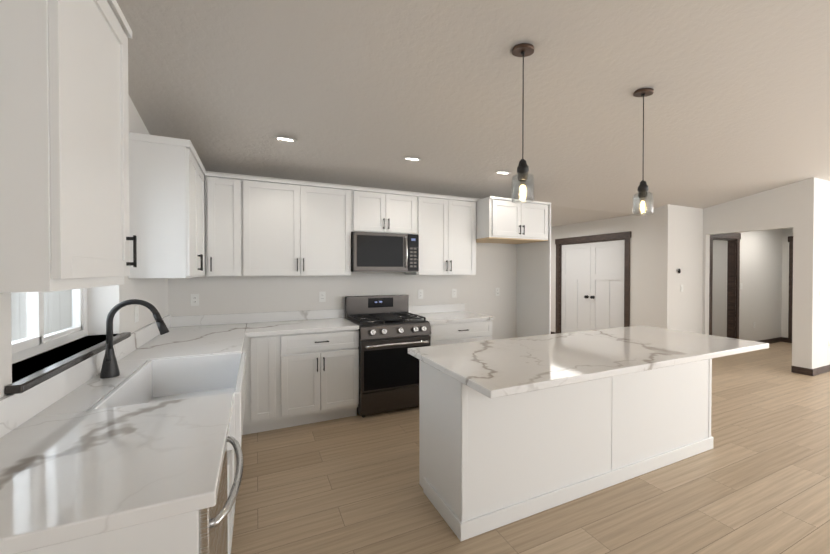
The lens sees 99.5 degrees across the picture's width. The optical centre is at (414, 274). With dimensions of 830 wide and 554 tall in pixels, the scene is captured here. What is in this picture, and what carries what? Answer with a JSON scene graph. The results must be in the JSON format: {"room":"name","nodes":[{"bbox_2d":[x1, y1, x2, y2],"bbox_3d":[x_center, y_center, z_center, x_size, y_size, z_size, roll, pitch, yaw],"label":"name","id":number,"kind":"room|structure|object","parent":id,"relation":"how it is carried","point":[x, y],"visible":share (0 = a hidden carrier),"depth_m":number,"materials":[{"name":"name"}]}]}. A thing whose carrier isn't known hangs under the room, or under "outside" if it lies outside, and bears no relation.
{"room":"kitchen","nodes":[
{"label":"kitchen","id":0,"kind":"room"},
{"bbox_2d":[0,94,829,397],"bbox_3d":[3.514,-0.434,3.837,11.540,3.700,9.540,0,1,-24],"label":"wall","id":1,"kind":"structure","parent":0,"point":[668,240],"depth_m":5.00,"materials":[{"name":"white paint"}]},
{"bbox_2d":[11,288,87,363],"bbox_3d":[-1.749,-0.087,1.609,0.070,0.910,1.040,0,1,-24],"label":"kitchen window","id":2,"kind":"structure","parent":1,"relation":"in","point":[36,341],"depth_m":1.64,"materials":[{"name":"white plastic"}]},
{"bbox_2d":[4,332,130,394],"bbox_3d":[-1.647,0.393,1.660,0.195,0.050,1.130,0,1,-24],"label":"window sill","id":3,"kind":"structure","parent":1,"relation":"attached to","point":[28,382],"depth_m":1.45,"materials":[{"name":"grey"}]},
{"bbox_2d":[0,0,135,292],"bbox_3d":[-1.101,-0.428,0.991,0.342,0.933,0.511,0,1,-24],"label":"upper cabinet","id":4,"kind":"object","parent":1,"relation":"attached to","point":[94,192],"depth_m":0.86,"materials":[{"name":"white paint"}]},
{"bbox_2d":[0,315,247,442],"bbox_3d":[-1.402,0.572,2.103,0.702,0.353,3.035,0,1,-24],"label":"backsplash","id":5,"kind":"structure","parent":1,"relation":"attached to","point":[15,409],"depth_m":1.67,"materials":[{"name":"white stone"}]},
{"bbox_2d":[135,305,138,322],"bbox_3d":[-1.942,0.274,2.457,0.012,0.115,0.070,0,1,-24],"label":"electrical outlet","id":6,"kind":"object","parent":1,"relation":"attached to","point":[137,313],"visible":0.98,"depth_m":2.44,"materials":[{"name":"white plastic"}]},
{"bbox_2d":[136,133,205,277],"bbox_3d":[-1.883,-0.456,2.725,0.342,0.955,0.793,0,1,-24],"label":"upper cabinet","id":7,"kind":"object","parent":1,"relation":"attached to","point":[170,173],"depth_m":2.39,"materials":[{"name":"white paint"}]},
{"bbox_2d":[191,294,198,305],"bbox_3d":[-2.146,0.248,3.425,0.070,0.115,0.009,0,1,-24],"label":"electrical outlet","id":8,"kind":"object","parent":1,"relation":"attached to","point":[194,299],"visible":1,"depth_m":3.42,"materials":[{"name":"white plastic"}]},
{"bbox_2d":[205,172,252,275],"bbox_3d":[-1.793,-0.451,3.393,0.366,0.933,0.341,0,1,-24],"label":"upper cabinet","id":9,"kind":"object","parent":1,"relation":"attached to","point":[228,198],"depth_m":3.25,"materials":[{"name":"white paint"}]},
{"bbox_2d":[253,177,352,275],"bbox_3d":[-1.245,-0.454,3.640,1.109,0.933,0.341,0,1,-24],"label":"upper cabinet","id":10,"kind":"object","parent":1,"relation":"attached to","point":[254,226],"depth_m":3.50,"materials":[{"name":"white paint"}]},
{"bbox_2d":[172,304,463,326],"bbox_3d":[-0.832,0.444,4.013,3.271,0.100,0.020,0,1,-24],"label":"backsplash","id":11,"kind":"structure","parent":1,"relation":"attached to","point":[264,317],"depth_m":3.70,"materials":[{"name":"white stone"}]},
{"bbox_2d":[319,292,325,301],"bbox_3d":[-1.035,0.249,3.926,0.070,0.115,0.009,0,1,-24],"label":"electrical outlet","id":12,"kind":"object","parent":1,"relation":"attached to","point":[322,296],"visible":1,"depth_m":3.92,"materials":[{"name":"white plastic"}]},
{"bbox_2d":[353,187,416,233],"bbox_3d":[-0.394,-0.690,4.021,0.758,0.468,0.341,0,1,-24],"label":"upper cabinet","id":13,"kind":"object","parent":1,"relation":"attached to","point":[378,211],"depth_m":3.86,"materials":[{"name":"white paint"}]},
{"bbox_2d":[351,231,418,271],"bbox_3d":[-0.371,-0.242,3.975,0.754,0.423,0.452,0,1,-24],"label":"over-the-range microwave","id":14,"kind":"object","parent":13,"relation":"attached to","point":[381,252],"visible":0.98,"depth_m":3.80,"materials":[{"name":"black"}]},
{"bbox_2d":[418,290,422,298],"bbox_3d":[0.071,0.249,4.425,0.070,0.115,0.009,0,1,-24],"label":"electrical outlet","id":15,"kind":"object","parent":1,"relation":"attached to","point":[420,294],"visible":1,"depth_m":4.42,"materials":[{"name":"white plastic"}]},
{"bbox_2d":[405,194,476,274],"bbox_3d":[0.324,-0.461,4.347,0.815,0.933,0.341,0,1,-24],"label":"upper cabinet","id":16,"kind":"object","parent":1,"relation":"attached to","point":[446,226],"depth_m":4.18,"materials":[{"name":"white paint"}]},
{"bbox_2d":[452,289,456,297],"bbox_3d":[0.517,0.247,4.626,0.070,0.115,0.009,0,1,-24],"label":"electrical outlet","id":17,"kind":"object","parent":1,"relation":"attached to","point":[454,293],"visible":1,"depth_m":4.62,"materials":[{"name":"white plastic"}]},
{"bbox_2d":[495,288,498,295],"bbox_3d":[1.153,0.241,4.912,0.070,0.115,0.009,0,1,-24],"label":"electrical outlet","id":18,"kind":"object","parent":1,"relation":"attached to","point":[496,291],"visible":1,"depth_m":4.91,"materials":[{"name":"white plastic"}]},
{"bbox_2d":[477,196,550,243],"bbox_3d":[1.169,-0.681,4.575,0.915,0.474,0.616,0,1,-24],"label":"upper cabinet","id":19,"kind":"object","parent":1,"relation":"attached to","point":[501,220],"depth_m":4.28,"materials":[{"name":"white paint"}]},
{"bbox_2d":[561,240,624,332],"bbox_3d":[3.482,0.371,6.991,0.111,2.010,1.475,0,1,-24],"label":"double door","id":20,"kind":"structure","parent":1,"relation":"in","point":[592,292],"depth_m":6.96,"materials":[{"name":"white paint"}]},
{"bbox_2d":[555,231,630,333],"bbox_3d":[3.509,0.306,7.012,0.146,2.155,1.720,0,1,-24],"label":"door frame","id":21,"kind":"structure","parent":1,"relation":"attached to","point":[626,236],"depth_m":6.79,"materials":[{"name":"brown wood"}]},
{"bbox_2d":[709,233,740,338],"bbox_3d":[5.551,0.313,6.383,1.020,2.155,0.146,0,1,-24],"label":"door frame","id":22,"kind":"structure","parent":1,"relation":"attached to","point":[733,268],"depth_m":6.51,"materials":[{"name":"brown wood"}]},
{"bbox_2d":[756,337,781,343],"bbox_3d":[6.785,1.338,6.890,1.680,0.095,0.014,0,1,-24],"label":"baseboard","id":23,"kind":"structure","parent":1,"relation":"attached to","point":[774,340],"depth_m":7.06,"materials":[{"name":"brown wood"}]},
{"bbox_2d":[788,236,792,342],"bbox_3d":[7.769,0.309,6.711,0.026,2.155,0.950,0,1,-24],"label":"door frame","id":24,"kind":"structure","parent":1,"relation":"attached to","point":[790,238],"depth_m":7.10,"materials":[{"name":"brown wood"}]},
{"bbox_2d":[801,367,809,372],"bbox_3d":[6.799,1.351,5.595,2.720,0.095,0.014,0,1,-24],"label":"baseboard","id":25,"kind":"structure","parent":1,"relation":"attached to","point":[803,370],"depth_m":4.92,"materials":[{"name":"brown wood"}]},
{"bbox_2d":[810,365,829,375],"bbox_3d":[7.057,1.351,5.565,3.434,0.095,0.014,0,1,-24],"label":"baseboard","id":26,"kind":"structure","parent":1,"relation":"attached to","point":[811,372],"depth_m":4.95,"materials":[{"name":"brown wood"}]},
{"bbox_2d":[116,0,829,226],"bbox_3d":[3.514,-1.635,3.825,11.540,1.222,9.540,0,1,-24],"label":"ceiling","id":27,"kind":"structure","parent":0,"point":[369,93],"depth_m":2.56,"materials":[{"name":"grey paint"}]},
{"bbox_2d":[274,137,296,141],"bbox_3d":[-1.105,-1.149,2.993,0.184,0.034,0.182,0,1,-24],"label":"recessed light","id":28,"kind":"object","parent":27,"relation":"in","point":[285,138],"visible":0.69,"depth_m":2.96,"materials":[{"name":"white plastic"}]},
{"bbox_2d":[404,157,420,160],"bbox_3d":[-0.030,-1.150,3.506,0.184,0.034,0.182,0,1,-24],"label":"recessed light","id":29,"kind":"object","parent":27,"relation":"in","point":[411,158],"visible":0.77,"depth_m":3.47,"materials":[{"name":"white plastic"}]},
{"bbox_2d":[512,43,533,202],"bbox_3d":[0.665,-0.927,2.166,0.134,0.949,0.136,0,1,-24],"label":"pendant light","id":30,"kind":"object","parent":27,"relation":"hanging from","point":[523,50],"visible":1,"depth_m":2.16,"materials":[{"name":"brown metal"}]},
{"bbox_2d":[632,88,653,215],"bbox_3d":[1.735,-0.930,2.672,0.134,0.945,0.136,0,1,-24],"label":"pendant light","id":31,"kind":"object","parent":27,"relation":"hanging from","point":[642,190],"visible":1,"depth_m":2.66,"materials":[{"name":"brown metal"}]},
{"bbox_2d":[476,196,550,337],"bbox_3d":[1.184,0.245,4.576,0.943,2.326,0.645,0,1,-24],"label":"fridge alcove","id":32,"kind":"object","parent":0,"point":[501,220],"depth_m":4.49,"materials":[{"name":"white paint"}]},
{"bbox_2d":[231,342,829,553],"bbox_3d":[3.514,1.441,3.855,11.540,0.050,9.540,0,1,-24],"label":"floor","id":33,"kind":"structure","parent":0,"point":[755,479],"depth_m":2.30,"materials":[{"name":"brown wood"}]},
{"bbox_2d":[8,431,231,553],"bbox_3d":[-0.918,1.006,1.004,0.635,0.877,0.618,0,1,-24],"label":"base cabinet","id":34,"kind":"object","parent":33,"relation":"on","point":[201,530],"depth_m":0.82,"materials":[{"name":"white paint"}]},
{"bbox_2d":[0,391,235,553],"bbox_3d":[-0.948,0.542,1.061,0.675,0.038,0.762,0,1,-24],"label":"countertop","id":35,"kind":"structure","parent":34,"relation":"on","point":[67,474],"depth_m":0.96,"materials":[{"name":"white stone"}]},
{"bbox_2d":[108,355,242,478],"bbox_3d":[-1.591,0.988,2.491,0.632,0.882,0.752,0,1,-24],"label":"sink","id":36,"kind":"object","parent":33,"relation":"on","point":[189,376],"depth_m":2.19,"materials":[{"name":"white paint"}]},
{"bbox_2d":[116,323,247,366],"bbox_3d":[-1.751,0.525,2.842,0.675,0.038,1.402,0,1,-24],"label":"countertop","id":37,"kind":"structure","parent":36,"relation":"on","point":[217,338],"depth_m":2.59,"materials":[{"name":"white stone"}]},
{"bbox_2d":[148,391,247,450],"bbox_3d":[-1.194,0.758,1.849,0.533,0.025,0.866,0,1,-24],"label":"countertop","id":38,"kind":"structure","parent":36,"relation":"on","point":[235,446],"depth_m":1.98,"materials":[{"name":"white stone"}]},
{"bbox_2d":[100,299,168,378],"bbox_3d":[-1.444,0.322,1.814,0.291,0.388,0.099,0,1,-24],"label":"faucet","id":39,"kind":"object","parent":38,"relation":"on","point":[110,369],"depth_m":1.78,"materials":[{"name":"black metal"}]},
{"bbox_2d":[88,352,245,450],"bbox_3d":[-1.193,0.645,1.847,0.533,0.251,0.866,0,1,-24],"label":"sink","id":40,"kind":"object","parent":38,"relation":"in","point":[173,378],"depth_m":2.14,"materials":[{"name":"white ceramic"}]},
{"bbox_2d":[232,451,239,536],"bbox_3d":[-1.206,1.110,1.640,0.632,0.655,0.495,0,1,-24],"label":"base cabinet","id":41,"kind":"object","parent":33,"relation":"on","point":[235,454],"depth_m":1.20,"materials":[{"name":"white paint"}]},
{"bbox_2d":[244,335,279,434],"bbox_3d":[-1.497,0.979,3.381,0.306,0.882,0.632,0,1,-24],"label":"base cabinet","id":42,"kind":"object","parent":33,"relation":"on","point":[262,405],"depth_m":3.12,"materials":[{"name":"white paint"}]},
{"bbox_2d":[280,331,358,428],"bbox_3d":[-1.020,0.977,3.596,0.740,0.882,0.632,0,1,-24],"label":"base cabinet","id":43,"kind":"object","parent":33,"relation":"on","point":[319,373],"depth_m":3.31,"materials":[{"name":"white paint"}]},
{"bbox_2d":[244,319,358,338],"bbox_3d":[-1.138,0.518,3.528,1.007,0.038,0.655,0,1,-24],"label":"countertop","id":44,"kind":"structure","parent":43,"relation":"on","point":[286,326],"depth_m":3.38,"materials":[{"name":"white stone"}]},
{"bbox_2d":[345,295,430,417],"bbox_3d":[-0.303,0.833,3.834,0.758,1.165,0.730,0,1,-24],"label":"gas range","id":45,"kind":"object","parent":33,"relation":"on","point":[391,329],"visible":0.88,"depth_m":3.57,"materials":[{"name":"black metal"}]},
{"bbox_2d":[429,319,493,345],"bbox_3d":[0.395,0.971,4.235,0.836,0.882,0.632,0,1,-24],"label":"base cabinet","id":46,"kind":"object","parent":33,"relation":"on","point":[441,333],"depth_m":3.93,"materials":[{"name":"white paint"}]},
{"bbox_2d":[417,311,493,322],"bbox_3d":[0.403,0.511,4.223,0.846,0.038,0.655,0,1,-24],"label":"countertop","id":47,"kind":"structure","parent":46,"relation":"on","point":[433,316],"depth_m":4.05,"materials":[{"name":"white stone"}]},
{"bbox_2d":[419,361,713,540],"bbox_3d":[1.232,0.987,2.632,2.415,0.882,0.555,0,1,-24],"label":"kitchen island","id":48,"kind":"object","parent":33,"relation":"on","point":[511,430],"depth_m":2.20,"materials":[{"name":"white paint"}]},
{"bbox_2d":[408,325,768,400],"bbox_3d":[1.284,0.528,2.516,2.503,0.038,0.950,0,1,-24],"label":"island countertop","id":49,"kind":"structure","parent":48,"relation":"on","point":[509,367],"depth_m":2.22,"materials":[{"name":"white stone"}]},
{"label":"outside","id":50,"kind":"structure","parent":0,"visible":0},
{"bbox_2d":[11,290,71,340],"bbox_3d":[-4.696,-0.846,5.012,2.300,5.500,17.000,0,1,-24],"label":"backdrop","id":51,"kind":"structure","parent":50,"point":[23,303],"depth_m":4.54,"materials":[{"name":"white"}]}
]}

